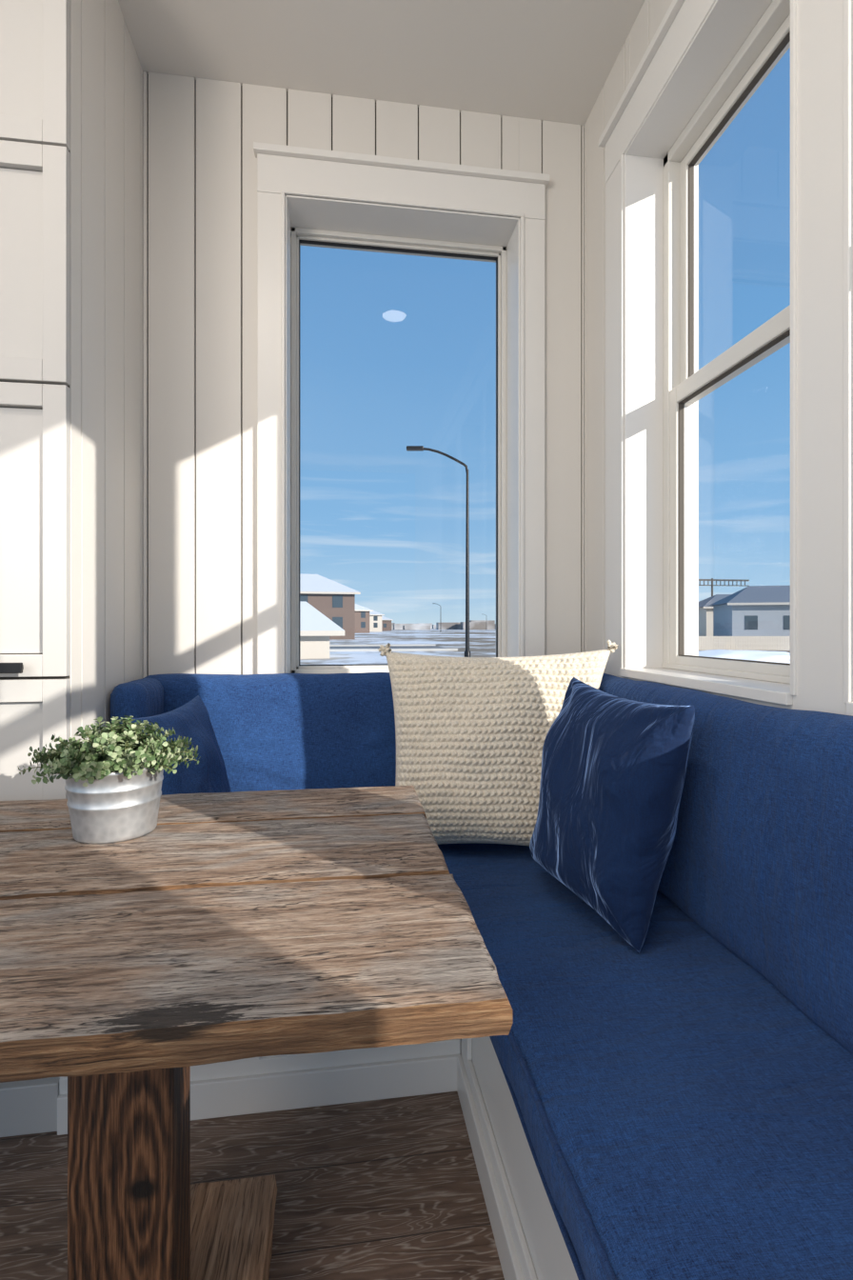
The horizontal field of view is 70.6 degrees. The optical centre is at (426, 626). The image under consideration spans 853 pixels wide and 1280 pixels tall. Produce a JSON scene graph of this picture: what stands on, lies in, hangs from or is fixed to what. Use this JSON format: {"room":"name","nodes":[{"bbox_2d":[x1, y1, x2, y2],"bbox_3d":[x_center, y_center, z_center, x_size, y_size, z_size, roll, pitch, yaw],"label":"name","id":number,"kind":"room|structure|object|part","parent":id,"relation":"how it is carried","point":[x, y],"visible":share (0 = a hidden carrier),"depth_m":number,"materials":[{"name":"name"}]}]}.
{"room":"dining room","nodes":[
{"label":"dining room","id":0,"kind":"room"},
{"bbox_2d":[69,0,142,742],"bbox_3d":[-0.901,-0.330,1.696,0.030,2.960,0.527,0,0,-8],"label":"wall","id":1,"kind":"structure","parent":0,"point":[106,151],"depth_m":1.67,"materials":[{"name":"paint"}]},
{"bbox_2d":[0,1091,504,1279],"bbox_3d":[-1.073,1.190,-0.370,4.170,0.080,4.770,0,0,-8],"label":"floor","id":2,"kind":"structure","parent":0,"point":[390,1189],"depth_m":1.24,"materials":[{"name":"brown wood"}]},
{"bbox_2d":[0,0,70,1137],"bbox_3d":[-1.653,-0.329,1.544,1.562,2.958,0.573,0,0,-8],"label":"tall cabinet","id":3,"kind":"object","parent":2,"relation":"on","point":[35,34],"visible":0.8,"depth_m":1.41,"materials":[{"name":"paint"}]},
{"bbox_3d":[-1.003,0.094,1.373,0.160,0.024,0.033,0,0,-8],"label":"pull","id":4,"kind":"part","parent":3,"relation":"part of","materials":[{"name":"black metal"}]},
{"bbox_2d":[0,784,512,1279],"bbox_3d":[-0.826,0.769,0.942,1.732,0.761,0.870,0,0,-8],"label":"dining table","id":5,"kind":"object","parent":2,"relation":"on","point":[244,925],"visible":0.95,"depth_m":0.80,"materials":[{"name":"brown wood"}]},
{"bbox_2d":[17,715,200,844],"bbox_3d":[-0.588,0.280,1.146,0.294,0.220,0.306,0,0,42],"label":"potted plant","id":6,"kind":"object","parent":5,"relation":"on","point":[113,779],"visible":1,"depth_m":1.08,"materials":[{"name":"green plant"}]},
{"bbox_3d":[-0.413,0.791,0.847,0.134,0.717,0.097,0,0,-8],"label":"post","id":7,"kind":"part","parent":5,"relation":"part of","materials":[{"name":"brown wood"}]},
{"bbox_2d":[57,672,852,1279],"bbox_3d":[0.053,0.647,0.446,1.505,1.006,3.269,0,0,-8],"label":"bench","id":8,"kind":"object","parent":2,"relation":"on","point":[681,1107],"visible":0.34,"depth_m":1.02,"materials":[{"name":"fabric"}]},
{"bbox_2d":[131,695,231,795],"bbox_3d":[-0.658,0.417,1.647,0.183,0.425,0.350,0,0,9],"label":"throw pillow","id":9,"kind":"object","parent":8,"relation":"on","point":[192,720],"visible":0.38,"depth_m":1.62,"materials":[{"name":"fabric"}]},
{"bbox_3d":[-0.200,0.408,1.994,1.436,0.516,0.133,0,0,-8],"label":"backrest","id":10,"kind":"part","parent":8,"relation":"part of","materials":[{"name":"blue fabric"}]},
{"bbox_2d":[378,640,619,845],"bbox_3d":[0.196,0.341,1.759,0.720,0.597,0.298,0,0,12],"label":"throw pillow","id":11,"kind":"object","parent":8,"relation":"on","point":[470,732],"visible":0.8,"depth_m":1.68,"materials":[{"name":"beige fabric"}]},
{"bbox_3d":[0.246,0.732,0.171,0.009,0.013,2.550,0,0,-8],"label":"piping seat","id":12,"kind":"part","parent":8,"relation":"part of","materials":[{"name":"blue fabric"}]},
{"bbox_3d":[0.246,0.652,0.172,0.009,0.013,2.550,0,0,-8],"label":"piping seat","id":13,"kind":"part","parent":8,"relation":"part of","materials":[{"name":"blue fabric"}]},
{"bbox_2d":[529,677,695,953],"bbox_3d":[0.390,0.383,1.359,0.252,0.505,0.460,0,0,-8],"label":"throw pillow","id":14,"kind":"object","parent":8,"relation":"on","point":[614,768],"visible":1,"depth_m":1.21,"materials":[{"name":"fabric"}]},
{"bbox_3d":[0.492,0.693,0.532,0.612,0.110,3.218,0,0,-8],"label":"seat","id":15,"kind":"part","parent":8,"relation":"part of","materials":[{"name":"blue fabric"}]},
{"bbox_3d":[0.730,0.404,0.564,0.131,0.520,3.223,0,0,-8],"label":"backrest","id":16,"kind":"part","parent":8,"relation":"part of","materials":[{"name":"blue fabric"}]},
{"bbox_2d":[142,71,584,678],"bbox_3d":[-0.236,-0.330,2.163,2.018,2.960,0.210,0,0,-8],"label":"wall","id":17,"kind":"structure","parent":0,"point":[200,162],"depth_m":2.00,"materials":[{"name":"paint"}]},
{"bbox_2d":[290,227,506,673],"bbox_3d":[-0.097,-0.631,2.251,0.762,1.569,0.045,0,0,-8],"label":"window frame","id":18,"kind":"object","parent":17,"relation":"attached to","point":[298,237],"visible":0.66,"depth_m":2.22,"materials":[{"name":"plastic"}]},
{"bbox_2d":[299,240,498,665],"bbox_3d":[-0.097,-0.631,2.246,0.742,1.549,0.015,0,0,-8],"label":"gasket","id":19,"kind":"object","parent":17,"relation":"attached to","point":[300,241],"visible":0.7,"depth_m":2.23,"materials":[{"name":"black rubber"}]},
{"bbox_2d":[253,141,549,674],"bbox_3d":[-0.084,-0.556,2.160,1.010,2.063,0.240,0,0,-8],"label":"trim","id":20,"kind":"structure","parent":17,"relation":"attached to","point":[298,187],"depth_m":2.08,"materials":[{"name":"paint"}]},
{"bbox_2d":[118,0,644,127],"bbox_3d":[-1.027,-1.870,-0.308,4.280,0.120,4.880,0,0,-8],"label":"ceiling","id":21,"kind":"structure","parent":0,"point":[547,60],"depth_m":1.88,"materials":[{"name":"paint"}]},
{"bbox_2d":[584,0,673,673],"bbox_3d":[1.003,-0.330,-0.125,0.210,2.960,4.670,0,0,-8],"label":"wall","id":22,"kind":"structure","parent":0,"point":[652,12],"depth_m":2.07,"materials":[{"name":"paint"}]},
{"bbox_2d":[599,0,852,716],"bbox_3d":[0.852,-0.577,0.717,0.230,2.013,2.540,0,0,-8],"label":"trim","id":23,"kind":"structure","parent":22,"relation":"attached to","point":[694,43],"depth_m":1.24,"materials":[{"name":"paint"}]},
{"bbox_2d":[662,0,790,683],"bbox_3d":[0.818,-0.651,1.510,0.104,1.555,0.678,0,0,-8],"label":"frame","id":24,"kind":"object","parent":22,"relation":"attached to","point":[777,12],"visible":0.51,"depth_m":1.81,"materials":[{"name":"plastic"}]},
{"bbox_2d":[669,13,790,676],"bbox_3d":[0.806,-0.643,1.509,0.064,1.511,0.622,0,0,-8],"label":"window","id":25,"kind":"structure","parent":22,"relation":"in","point":[779,324],"depth_m":1.77,"materials":[{"name":"plastic"}]},
{"bbox_3d":[0.790,-0.287,1.506,0.016,0.746,0.546,0,0,-8],"label":"lower sash gasket","id":26,"kind":"part","parent":25,"relation":"part of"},
{"bbox_3d":[0.823,-1.032,1.511,0.030,0.734,0.622,0,0,-8],"label":"upper sash","id":27,"kind":"part","parent":25,"relation":"part of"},
{"bbox_3d":[0.824,-1.037,1.511,0.016,0.664,0.556,0,0,-8],"label":"upper sash gasket","id":28,"kind":"part","parent":25,"relation":"part of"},
{"label":"outside","id":29,"kind":"structure","parent":0,"visible":0},
{"bbox_2d":[300,628,790,664],"bbox_3d":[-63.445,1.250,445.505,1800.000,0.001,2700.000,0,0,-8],"label":"snow","id":30,"kind":"object","parent":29,"point":[482,642],"visible":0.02,"depth_m":45.29,"materials":[{"name":"white snow"}]},
{"bbox_2d":[300,636,329,659],"bbox_3d":[-5.340,0.700,25.000,2.000,1.100,3.500,0,0,-20],"label":"wall","id":31,"kind":"structure","parent":30,"relation":"on","point":[311,647],"depth_m":23.49,"materials":[{"name":"beige paint"}]},
{"bbox_2d":[300,601,343,630],"bbox_3d":[-5.340,-0.450,25.000,3.000,1.200,4.500,0,0,-20],"label":"roof","id":32,"kind":"structure","parent":31,"relation":"on","point":[311,619],"depth_m":23.72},
{"bbox_2d":[300,630,344,636],"bbox_3d":[-4.583,0.250,22.870,3.000,0.200,0.022,0,0,-20],"label":"fascia","id":33,"kind":"object","parent":32,"relation":"attached to","point":[303,632],"visible":0.64,"depth_m":23.07,"materials":[{"name":"beige"}]},
{"bbox_2d":[300,593,355,639],"bbox_3d":[-12.949,-1.050,62.000,10.000,4.600,9.000,0,0,-14],"label":"wall","id":34,"kind":"structure","parent":30,"relation":"on","point":[322,602],"depth_m":58.47,"materials":[{"name":"brown brick"}]},
{"bbox_2d":[300,595,342,628],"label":"windows","id":35,"kind":"structure","parent":34,"relation":"in","point":[337,600],"depth_m":58.37,"materials":[{"name":"grey"}]},
{"bbox_2d":[300,573,359,592],"bbox_3d":[-12.949,-4.400,62.000,11.000,2.100,10.000,0,0,-14],"label":"roof","id":36,"kind":"structure","parent":34,"relation":"on","point":[309,582],"depth_m":59.35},
{"bbox_2d":[300,591,360,594],"bbox_3d":[-11.751,-3.250,57.135,11.000,0.200,0.021,0,0,-14],"label":"fascia","id":37,"kind":"object","parent":36,"relation":"attached to","point":[328,592],"visible":0.64,"depth_m":57.78,"materials":[{"name":"beige"}]},
{"bbox_2d":[355,611,369,633],"bbox_3d":[-17.279,-1.000,120.000,9.000,4.500,8.000,0,0,-37],"label":"wall","id":38,"kind":"structure","parent":30,"relation":"on","point":[358,630],"depth_m":118.32,"materials":[{"name":"brown"}]},
{"bbox_2d":[360,611,365,627],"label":"windows","id":39,"kind":"structure","parent":38,"relation":"in","point":[363,613],"depth_m":118.55,"materials":[{"name":"grey"}]},
{"bbox_2d":[355,603,372,610],"bbox_3d":[-17.279,-4.250,120.000,10.000,2.000,9.000,0,0,-37],"label":"roof","id":40,"kind":"structure","parent":38,"relation":"on","point":[357,607],"depth_m":118.96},
{"bbox_2d":[369,615,381,631],"bbox_3d":[-17.089,-0.850,150.000,10.000,4.200,9.000,0,0,-20],"label":"wall","id":41,"kind":"structure","parent":30,"relation":"on","point":[371,629],"depth_m":146.89,"materials":[{"name":"beige paint"}]},
{"bbox_2d":[373,616,378,627],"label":"windows","id":42,"kind":"structure","parent":41,"relation":"in","point":[375,618],"depth_m":146.86,"materials":[{"name":"grey"}]},
{"bbox_2d":[369,610,382,614],"bbox_3d":[-17.089,-3.850,150.000,11.000,1.800,10.000,0,0,-20],"label":"roof","id":43,"kind":"structure","parent":41,"relation":"on","point":[373,611],"depth_m":147.43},
{"bbox_2d":[381,620,391,630],"bbox_3d":[-17.437,-0.450,190.000,12.000,3.400,9.000,0,0,-8],"label":"wall","id":44,"kind":"structure","parent":30,"relation":"on","point":[388,622],"depth_m":186.19,"materials":[{"name":"brown"}]},
{"bbox_2d":[406,445,470,657],"bbox_3d":[0.479,-2.960,23.998,2.563,8.420,0.320,0,0,0],"label":"street lamp","id":45,"kind":"object","parent":30,"relation":"on","point":[409,448],"visible":0.99,"depth_m":23.95,"materials":[{"name":"black metal"}]},
{"bbox_3d":[0.710,-6.619,23.998,1.940,1.057,0.100,0,0,0],"label":"arm","id":46,"kind":"part","parent":45,"relation":"part of","materials":[{"name":"black metal"}]},
{"bbox_2d":[391,620,496,629],"bbox_3d":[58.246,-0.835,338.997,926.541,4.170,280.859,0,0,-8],"label":"buildings","id":47,"kind":"structure","parent":30,"relation":"on","point":[473,624],"depth_m":249.63},
{"bbox_2d":[699,607,713,636],"bbox_3d":[38.805,-0.550,75.000,10.000,3.600,8.000,0,0,7],"label":"wall","id":48,"kind":"structure","parent":30,"relation":"on","point":[706,615],"depth_m":71.82,"materials":[{"name":"beige paint"}]},
{"bbox_2d":[699,594,731,607],"bbox_3d":[38.805,-3.200,75.000,11.000,1.700,9.000,0,0,7],"label":"roof","id":49,"kind":"structure","parent":48,"relation":"on","point":[709,601],"depth_m":74.07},
{"bbox_2d":[699,578,749,596],"bbox_3d":[66.062,-4.800,135.282,14.000,12.100,0.300,0,0,-8],"label":"tower crane","id":50,"kind":"object","parent":30,"relation":"on","point":[711,579],"visible":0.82,"depth_m":135.16,"materials":[{"name":"black metal"}]},
{"bbox_2d":[699,649,790,663],"bbox_3d":[10.385,1.237,19.971,6.436,0.971,3.270,0,0,-8],"label":"snow bank","id":51,"kind":"object","parent":30,"relation":"on","point":[755,655],"visible":0.18,"depth_m":19.11,"materials":[{"name":"white snow"}]},
{"bbox_2d":[699,636,790,650],"bbox_3d":[19.089,0.875,32.000,10.797,0.750,0.062,0,0,0],"label":"wooden fence","id":52,"kind":"object","parent":30,"relation":"on","point":[706,643],"visible":0.52,"depth_m":31.98,"materials":[{"name":"beige"}]},
{"bbox_2d":[713,603,790,636],"bbox_3d":[31.938,-0.400,55.000,9.000,3.300,8.000,0,0,15],"label":"wall","id":53,"kind":"structure","parent":30,"relation":"on","point":[729,620],"depth_m":51.93,"materials":[{"name":"grey"}]},
{"bbox_2d":[707,585,790,606],"bbox_3d":[31.938,-2.900,55.000,10.000,1.700,9.000,0,0,15],"label":"roof","id":54,"kind":"structure","parent":53,"relation":"on","point":[750,593],"depth_m":53.23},
{"bbox_2d":[727,601,790,604],"bbox_3d":[30.785,-1.950,50.640,10.000,0.200,0.025,0,0,15],"label":"fascia","id":55,"kind":"object","parent":54,"relation":"attached to","point":[784,603],"visible":0.56,"depth_m":51.25,"materials":[{"name":"beige"}]},
{"bbox_2d":[744,615,790,629],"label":"windows","id":56,"kind":"structure","parent":53,"relation":"in","point":[750,621],"depth_m":51.80,"materials":[{"name":"grey"}]},
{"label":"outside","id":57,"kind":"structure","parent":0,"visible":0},
{"bbox_2d":[329,645,446,648],"bbox_3d":[-31.594,1.240,30.349,66.000,0.020,7.000,0,0,-8],"label":"road","id":58,"kind":"structure","parent":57,"point":[375,647],"depth_m":36.16,"materials":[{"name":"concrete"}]},
{"bbox_2d":[329,643,458,651],"bbox_3d":[-31.594,1.190,30.349,66.000,0.120,7.800,0,0,-8],"label":"curb","id":59,"kind":"object","parent":58,"relation":"on","point":[330,650],"visible":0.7,"depth_m":30.90,"materials":[{"name":"concrete"}]}
]}

